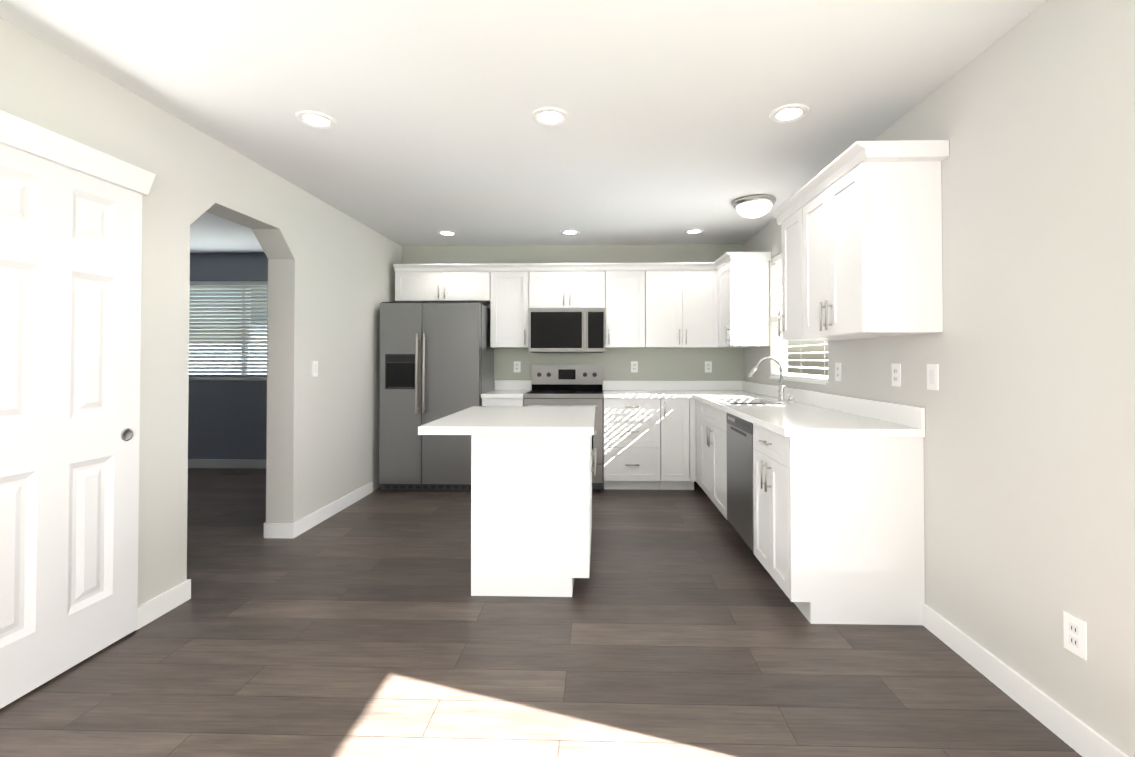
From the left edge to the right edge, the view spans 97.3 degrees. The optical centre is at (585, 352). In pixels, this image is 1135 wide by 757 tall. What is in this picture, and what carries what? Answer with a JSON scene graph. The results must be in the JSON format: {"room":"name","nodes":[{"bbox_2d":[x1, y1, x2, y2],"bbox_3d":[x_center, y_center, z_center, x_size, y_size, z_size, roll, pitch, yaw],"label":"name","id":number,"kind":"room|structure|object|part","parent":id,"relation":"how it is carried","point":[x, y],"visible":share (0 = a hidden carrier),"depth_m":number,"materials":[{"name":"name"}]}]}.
{"room":"kitchen","nodes":[
{"label":"kitchen","id":0,"kind":"room"},
{"bbox_2d":[0,17,401,605],"bbox_3d":[-2.189,0.027,1.344,0.190,2.460,8.930,0,-1,2],"label":"wall","id":1,"kind":"structure","parent":0,"point":[331,279],"depth_m":2.91,"materials":[{"name":"paint"}]},
{"bbox_2d":[0,143,141,708],"bbox_3d":[-2.062,0.236,1.931,0.028,2.033,0.715,0,-1,2],"label":"closet door","id":2,"kind":"structure","parent":1,"relation":"in","point":[70,287],"depth_m":1.97,"materials":[{"name":"white wood"}]},
{"bbox_3d":[-2.042,0.364,2.224,0.004,0.057,0.057,0,-1,2],"label":"knob","id":3,"kind":"part","parent":2,"relation":"part of","materials":[{"name":"grey metal"}]},
{"bbox_2d":[0,110,155,194],"bbox_3d":[-2.050,-0.788,1.498,0.080,0.095,1.625,0,-1,2],"label":"door frame","id":4,"kind":"structure","parent":1,"relation":"attached to","point":[16,132],"depth_m":1.96,"materials":[{"name":"white wood"}]},
{"bbox_2d":[136,579,190,629],"bbox_3d":[-2.057,1.221,2.438,0.013,0.100,0.304,0,-1,2],"label":"baseboard","id":5,"kind":"structure","parent":1,"relation":"attached to","point":[163,603],"depth_m":2.43,"materials":[{"name":"white wood"}]},
{"bbox_2d":[264,522,287,537],"bbox_3d":[-2.203,1.248,4.545,0.017,0.100,2.163,0,-1,2],"label":"baseboard","id":6,"kind":"structure","parent":1,"relation":"attached to","point":[271,530],"depth_m":3.46,"materials":[{"name":"white wood"}]},
{"bbox_2d":[312,361,317,376],"bbox_3d":[-2.024,0.118,3.735,0.008,0.118,0.072,0,-1,2],"label":"light switch","id":7,"kind":"object","parent":1,"relation":"attached to","point":[314,368],"visible":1,"depth_m":3.72,"materials":[{"name":"white plastic"}]},
{"bbox_2d":[288,482,372,538],"bbox_3d":[-2.012,1.242,4.059,0.013,0.100,1.203,0,-1,2],"label":"baseboard","id":8,"kind":"structure","parent":1,"relation":"attached to","point":[306,523],"depth_m":3.89,"materials":[{"name":"white wood"}]},
{"bbox_2d":[188,253,263,458],"bbox_3d":[-3.776,0.084,5.780,3.230,2.460,0.150,0,-1,2],"label":"wall","id":9,"kind":"structure","parent":0,"point":[227,419],"depth_m":5.71,"materials":[{"name":"paint"}]},
{"bbox_2d":[188,459,265,468],"bbox_3d":[-3.779,1.263,5.684,3.230,0.100,0.013,0,-1,2],"label":"baseboard","id":10,"kind":"structure","parent":9,"relation":"attached to","point":[192,463],"depth_m":5.69,"materials":[{"name":"white"}]},
{"bbox_2d":[189,296,266,379],"bbox_3d":[-3.972,-0.256,5.771,1.500,1.140,0.137,0,-1,2],"label":"window","id":11,"kind":"structure","parent":9,"relation":"in","point":[241,362],"depth_m":5.79,"materials":[{"name":"white plastic"}]},
{"bbox_2d":[189,281,267,378],"bbox_3d":[-3.972,-0.266,5.755,1.484,1.118,0.060,0,-1,2],"label":"window blinds","id":12,"kind":"object","parent":11,"relation":"attached to","point":[223,288],"visible":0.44,"depth_m":5.75,"materials":[{"name":"white plastic"}]},
{"bbox_2d":[260,253,267,472],"bbox_3d":[-2.196,0.068,4.571,0.003,2.460,2.159,0,-1,2],"label":"wall","id":13,"kind":"structure","parent":0,"point":[263,404],"depth_m":5.69,"materials":[{"name":"paint"}]},
{"bbox_2d":[0,0,1045,252],"bbox_3d":[-1.997,-1.254,1.280,7.400,0.100,9.080,0,-1,2],"label":"ceiling","id":14,"kind":"structure","parent":0,"point":[668,132],"depth_m":2.27,"materials":[{"name":"paint"}]},
{"bbox_2d":[295,110,336,128],"bbox_3d":[-1.371,-1.184,2.542,0.190,0.007,0.190,0,-1,2],"label":"recessed light","id":15,"kind":"object","parent":14,"relation":"in","point":[315,119],"visible":1,"depth_m":2.53,"materials":[{"name":"white plastic"}]},
{"bbox_2d":[437,230,456,235],"bbox_3d":[-1.337,-1.155,4.822,0.190,0.007,0.190,0,-1,2],"label":"recessed light","id":16,"kind":"object","parent":14,"relation":"in","point":[447,233],"visible":1,"depth_m":4.82,"materials":[{"name":"white plastic"}]},
{"bbox_2d":[532,107,568,125],"bbox_3d":[-0.177,-1.185,2.509,0.190,0.007,0.190,0,-1,2],"label":"recessed light","id":17,"kind":"object","parent":14,"relation":"in","point":[549,116],"visible":1,"depth_m":2.50,"materials":[{"name":"white plastic"}]},
{"bbox_2d":[560,230,579,234],"bbox_3d":[-0.148,-1.155,4.789,0.190,0.007,0.190,0,-1,2],"label":"recessed light","id":18,"kind":"object","parent":14,"relation":"in","point":[570,232],"visible":0.96,"depth_m":4.79,"materials":[{"name":"white plastic"}]},
{"bbox_2d":[684,229,703,233],"bbox_3d":[1.032,-1.156,4.756,0.190,0.007,0.190,0,-1,2],"label":"recessed light","id":19,"kind":"object","parent":14,"relation":"in","point":[693,231],"visible":1,"depth_m":4.75,"materials":[{"name":"white plastic"}]},
{"bbox_2d":[732,194,775,217],"bbox_3d":[1.296,-1.108,3.848,0.320,0.125,0.320,0,-1,2],"label":"dome light","id":20,"kind":"object","parent":14,"relation":"attached to","point":[754,206],"visible":1,"depth_m":3.75,"materials":[{"name":"white glass"}]},
{"bbox_2d":[769,103,809,122],"bbox_3d":[1.008,-1.185,2.476,0.190,0.007,0.190,0,-1,2],"label":"recessed light","id":21,"kind":"object","parent":14,"relation":"in","point":[788,113],"visible":1,"depth_m":2.46,"materials":[{"name":"white plastic"}]},
{"bbox_2d":[0,468,1081,756],"bbox_3d":[-1.997,1.286,1.248,7.400,0.060,9.080,0,-1,2],"label":"floor","id":22,"kind":"structure","parent":0,"point":[676,624],"depth_m":2.04,"materials":[{"name":"brown wood"}]},
{"bbox_2d":[379,302,493,490],"bbox_3d":[-1.456,0.412,4.966,0.944,1.782,0.718,0,-1,2],"label":"fridge","id":23,"kind":"object","parent":22,"relation":"on","point":[436,361],"visible":0.88,"depth_m":4.67,"materials":[{"name":"grey metal"}]},
{"bbox_2d":[482,398,523,405],"bbox_3d":[-0.778,0.866,5.003,0.394,0.876,0.652,0,-1,2],"label":"base cabinet","id":24,"kind":"object","parent":22,"relation":"on","point":[502,401],"visible":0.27,"depth_m":4.72,"materials":[{"name":"white wood"}]},
{"bbox_2d":[481,380,531,397],"bbox_3d":[-0.778,0.358,5.011,0.401,0.138,0.648,0,-1,2],"label":"countertop","id":25,"kind":"structure","parent":24,"relation":"on","point":[512,388],"depth_m":5.31,"materials":[{"name":"white stone"}]},
{"bbox_2d":[418,406,595,596],"bbox_3d":[-0.366,0.819,2.912,0.856,0.916,1.045,0,-1,2],"label":"kitchen island","id":26,"kind":"object","parent":22,"relation":"on","point":[531,498],"visible":1,"depth_m":2.62,"materials":[{"name":"white wood"}]},
{"bbox_2d":[524,365,602,490],"bbox_3d":[-0.202,0.711,4.953,0.745,1.185,0.667,0,-1,2],"label":"range","id":27,"kind":"object","parent":22,"relation":"on","point":[569,385],"visible":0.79,"depth_m":5.04,"materials":[{"name":"grey metal"}]},
{"bbox_2d":[603,398,659,489],"bbox_3d":[0.443,0.866,4.969,0.528,0.876,0.652,0,-1,2],"label":"drawers","id":28,"kind":"object","parent":22,"relation":"on","point":[631,443],"visible":1,"depth_m":4.68,"materials":[{"name":"white wood"}]},
{"bbox_2d":[603,381,686,397],"bbox_3d":[0.580,0.358,4.973,0.810,0.139,0.650,0,-1,2],"label":"countertop","id":29,"kind":"structure","parent":28,"relation":"on","point":[611,389],"depth_m":5.27,"materials":[{"name":"white stone"}]},
{"bbox_2d":[659,398,695,489],"bbox_3d":[0.874,0.865,4.957,0.324,0.876,0.652,0,-1,2],"label":"base cabinet","id":30,"kind":"object","parent":22,"relation":"on","point":[674,443],"depth_m":4.67,"materials":[{"name":"white wood"}]},
{"bbox_3d":[1.009,0.866,4.971,0.054,0.876,0.617,0,-1,2],"label":"back base cabinet filler","id":31,"kind":"part","parent":30,"relation":"part of","materials":[{"name":"white wood"}]},
{"bbox_2d":[696,400,700,485],"bbox_3d":[1.345,0.864,4.862,0.617,0.876,0.816,0,-1,2],"label":"cabinet filler","id":32,"kind":"object","parent":22,"relation":"on","point":[698,417],"visible":0.04,"depth_m":4.55,"materials":[{"name":"white wood"}]},
{"bbox_2d":[700,401,726,519],"bbox_3d":[1.303,0.853,3.989,0.652,0.876,0.925,0,-1,2],"label":"base cabinet","id":33,"kind":"object","parent":22,"relation":"on","point":[713,453],"visible":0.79,"depth_m":3.94,"materials":[{"name":"white wood"}]},
{"bbox_2d":[687,357,924,436],"bbox_3d":[1.288,0.308,3.806,0.671,0.561,2.943,0,-1,2],"label":"countertop","id":34,"kind":"structure","parent":33,"relation":"on","point":[781,409],"depth_m":2.94,"materials":[{"name":"white stone"}]},
{"bbox_2d":[731,403,762,403],"bbox_3d":[1.263,0.502,3.888,0.382,0.176,0.572,0,-1,2],"label":"sink basin","id":35,"kind":"object","parent":34,"relation":"in","point":[731,403],"depth_m":4.17,"materials":[{"name":"silver metal"}]},
{"bbox_2d":[748,357,784,400],"bbox_3d":[1.409,0.202,3.906,0.285,0.346,0.093,0,-1,2],"label":"faucet","id":36,"kind":"object","parent":34,"relation":"on","point":[781,387],"depth_m":3.88,"materials":[{"name":"silver metal"}]},
{"bbox_2d":[786,394,794,403],"bbox_3d":[1.512,0.339,3.693,0.060,0.067,0.039,0,-1,2],"label":"soap dispenser","id":37,"kind":"object","parent":34,"relation":"on","point":[791,400],"depth_m":3.68,"materials":[{"name":"silver metal"}]},
{"bbox_2d":[727,413,766,570],"bbox_3d":[1.282,0.845,3.220,0.594,0.872,0.601,0,-1,2],"label":"dishwasher","id":38,"kind":"object","parent":22,"relation":"on","point":[740,475],"visible":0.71,"depth_m":3.18,"materials":[{"name":"grey metal"}]},
{"bbox_2d":[753,424,924,624],"bbox_3d":[1.265,0.836,2.629,0.652,0.876,0.572,0,-1,2],"label":"base cabinet","id":39,"kind":"object","parent":22,"relation":"on","point":[771,495],"depth_m":2.34,"materials":[{"name":"white wood"}]},
{"bbox_3d":[1.275,0.832,2.352,0.617,0.876,0.019,0,-1,2],"label":"base cabinet end panel","id":40,"kind":"part","parent":39,"relation":"part of","materials":[{"name":"white wood"}]},
{"bbox_2d":[402,244,743,389],"bbox_3d":[-0.081,0.079,5.397,3.800,2.460,0.150,0,-1,2],"label":"wall","id":41,"kind":"structure","parent":0,"point":[671,364],"depth_m":5.32,"materials":[{"name":"paint"}]},
{"bbox_2d":[395,272,490,303],"bbox_3d":[-1.437,-0.669,5.176,0.963,0.290,0.382,0,-1,2],"label":"upper cabinet","id":42,"kind":"object","parent":41,"relation":"attached to","point":[438,287],"visible":1,"depth_m":5.02,"materials":[{"name":"white wood"}]},
{"bbox_2d":[393,262,717,271],"bbox_3d":[-0.284,-0.851,5.138,3.272,0.072,0.396,0,-1,2],"label":"crown molding","id":43,"kind":"structure","parent":42,"relation":"on","point":[542,267],"depth_m":4.97,"materials":[{"name":"white wood"}]},
{"bbox_2d":[490,272,528,347],"bbox_3d":[-0.758,-0.434,5.154,0.384,0.760,0.382,0,-1,2],"label":"upper cabinet","id":44,"kind":"object","parent":41,"relation":"attached to","point":[509,309],"visible":0.94,"depth_m":5.00,"materials":[{"name":"white wood"}]},
{"bbox_2d":[514,361,520,371],"bbox_3d":[-0.733,0.148,5.335,0.072,0.118,0.008,0,-1,2],"label":"electrical outlet","id":45,"kind":"object","parent":41,"relation":"attached to","point":[517,366],"visible":1,"depth_m":5.33,"materials":[{"name":"white plastic"}]},
{"bbox_2d":[529,271,604,307],"bbox_3d":[-0.182,-0.629,5.140,0.758,0.370,0.382,0,-1,2],"label":"upper cabinet","id":46,"kind":"object","parent":41,"relation":"attached to","point":[566,289],"visible":1,"depth_m":4.99,"materials":[{"name":"white wood"}]},
{"bbox_2d":[528,308,604,352],"bbox_3d":[-0.184,-0.221,5.104,0.756,0.435,0.440,0,-1,2],"label":"over-the-range microwave","id":47,"kind":"object","parent":46,"relation":"attached to","point":[566,330],"visible":1,"depth_m":4.93,"materials":[{"name":"grey"}]},
{"bbox_2d":[605,271,644,347],"bbox_3d":[0.398,-0.435,5.122,0.394,0.760,0.382,0,-1,2],"label":"upper cabinet","id":48,"kind":"object","parent":41,"relation":"attached to","point":[624,309],"visible":1,"depth_m":4.97,"materials":[{"name":"white wood"}]},
{"bbox_2d":[631,361,637,371],"bbox_3d":[0.517,0.148,5.300,0.072,0.118,0.008,0,-1,2],"label":"electrical outlet","id":49,"kind":"object","parent":41,"relation":"attached to","point":[634,366],"visible":1,"depth_m":5.30,"materials":[{"name":"white plastic"}]},
{"bbox_2d":[644,271,717,347],"bbox_3d":[0.963,-0.435,5.106,0.726,0.760,0.382,0,-1,2],"label":"upper cabinet","id":50,"kind":"object","parent":41,"relation":"attached to","point":[681,309],"visible":0.98,"depth_m":4.96,"materials":[{"name":"white wood"}]},
{"bbox_2d":[705,361,711,371],"bbox_3d":[1.297,0.147,5.279,0.072,0.118,0.008,0,-1,2],"label":"electrical outlet","id":51,"kind":"object","parent":41,"relation":"attached to","point":[708,366],"visible":1,"depth_m":5.28,"materials":[{"name":"white plastic"}]},
{"bbox_2d":[716,347,748,347],"bbox_3d":[1.494,-0.435,5.118,0.328,0.760,0.328,0,-1,2],"label":"upper cabinet","id":52,"kind":"object","parent":41,"relation":"attached to","point":[732,347],"visible":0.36,"depth_m":5.06,"materials":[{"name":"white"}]},
{"bbox_2d":[743,0,1134,756],"bbox_3d":[1.625,0.024,1.098,0.150,2.460,8.650,0,-1,2],"label":"wall","id":53,"kind":"structure","parent":0,"point":[1029,466],"depth_m":1.74,"materials":[{"name":"paint"}]},
{"bbox_2d":[718,261,769,346],"bbox_3d":[1.458,-0.440,4.699,0.382,0.760,0.465,0,-1,2],"label":"upper cabinet","id":54,"kind":"object","parent":53,"relation":"attached to","point":[743,306],"visible":1,"depth_m":4.47,"materials":[{"name":"white wood"}]},
{"bbox_2d":[769,265,827,384],"bbox_3d":[1.687,-0.315,3.884,0.142,1.070,1.115,0,-1,2],"label":"window","id":55,"kind":"structure","parent":53,"relation":"in","point":[783,350],"depth_m":4.40,"materials":[{"name":"white plastic"}]},
{"bbox_2d":[772,253,827,381],"bbox_3d":[1.673,-0.324,3.885,0.060,1.048,1.099,0,-1,2],"label":"window blinds","id":56,"kind":"object","parent":55,"relation":"attached to","point":[777,260],"visible":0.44,"depth_m":4.04,"materials":[{"name":"white plastic"}]},
{"bbox_2d":[778,207,862,340],"bbox_3d":[1.411,-0.461,3.039,0.382,0.760,0.330,0,-1,2],"label":"upper cabinet","id":57,"kind":"object","parent":53,"relation":"attached to","point":[792,270],"visible":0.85,"depth_m":3.04,"materials":[{"name":"white wood"}]},
{"bbox_2d":[835,363,841,380],"bbox_3d":[1.604,0.121,3.173,0.008,0.118,0.072,0,-1,2],"label":"outlet","id":58,"kind":"object","parent":53,"relation":"attached to","point":[838,374],"visible":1,"depth_m":3.16,"materials":[{"name":"white plastic"}]},
{"bbox_2d":[803,161,942,337],"bbox_3d":[1.397,-0.468,2.543,0.382,0.760,0.652,0,-1,2],"label":"upper cabinet","id":59,"kind":"object","parent":53,"relation":"attached to","point":[872,249],"visible":1,"depth_m":2.22,"materials":[{"name":"white wood"}]},
{"bbox_2d":[714,140,948,269],"bbox_3d":[1.417,-0.871,3.555,0.396,0.072,2.768,0,-1,2],"label":"crown molding","id":60,"kind":"structure","parent":59,"relation":"on","point":[851,157],"depth_m":2.29,"materials":[{"name":"white wood"}]},
{"bbox_2d":[891,363,900,386],"bbox_3d":[1.587,0.113,2.553,0.008,0.118,0.072,0,-1,2],"label":"outlet","id":61,"kind":"object","parent":53,"relation":"attached to","point":[896,373],"visible":1,"depth_m":2.55,"materials":[{"name":"white plastic"}]},
{"bbox_2d":[927,364,938,389],"bbox_3d":[1.579,0.109,2.273,0.008,0.118,0.072,0,-1,2],"label":"light switch","id":62,"kind":"object","parent":53,"relation":"attached to","point":[932,376],"visible":1,"depth_m":2.26,"materials":[{"name":"white plastic"}]},
{"bbox_2d":[923,604,1128,756],"bbox_3d":[1.563,1.213,1.806,0.013,0.100,1.043,0,-1,2],"label":"baseboard","id":63,"kind":"structure","parent":53,"relation":"attached to","point":[1068,727],"depth_m":1.77,"materials":[{"name":"white wood"}]},
{"bbox_2d":[1063,611,1086,660],"bbox_3d":[1.560,0.901,1.594,0.008,0.118,0.072,0,-1,2],"label":"electrical outlet","id":64,"kind":"object","parent":53,"relation":"attached to","point":[1075,634],"visible":1,"depth_m":1.59,"materials":[{"name":"white plastic"}]},
{"label":"outside","id":65,"kind":"structure","parent":0,"visible":0},
{"bbox_3d":[-0.136,1.563,-0.198,60.000,0.050,60.000,0,-1,2],"label":"ground","id":66,"kind":"structure","parent":65,"visible":0},
{"bbox_2d":[189,292,266,373],"bbox_3d":[-4.710,-1.117,15.171,14.000,5.700,10.400,0,-1,2],"label":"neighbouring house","id":67,"kind":"structure","parent":66,"relation":"on","point":[233,351],"depth_m":10.03,"materials":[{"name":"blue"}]}
]}

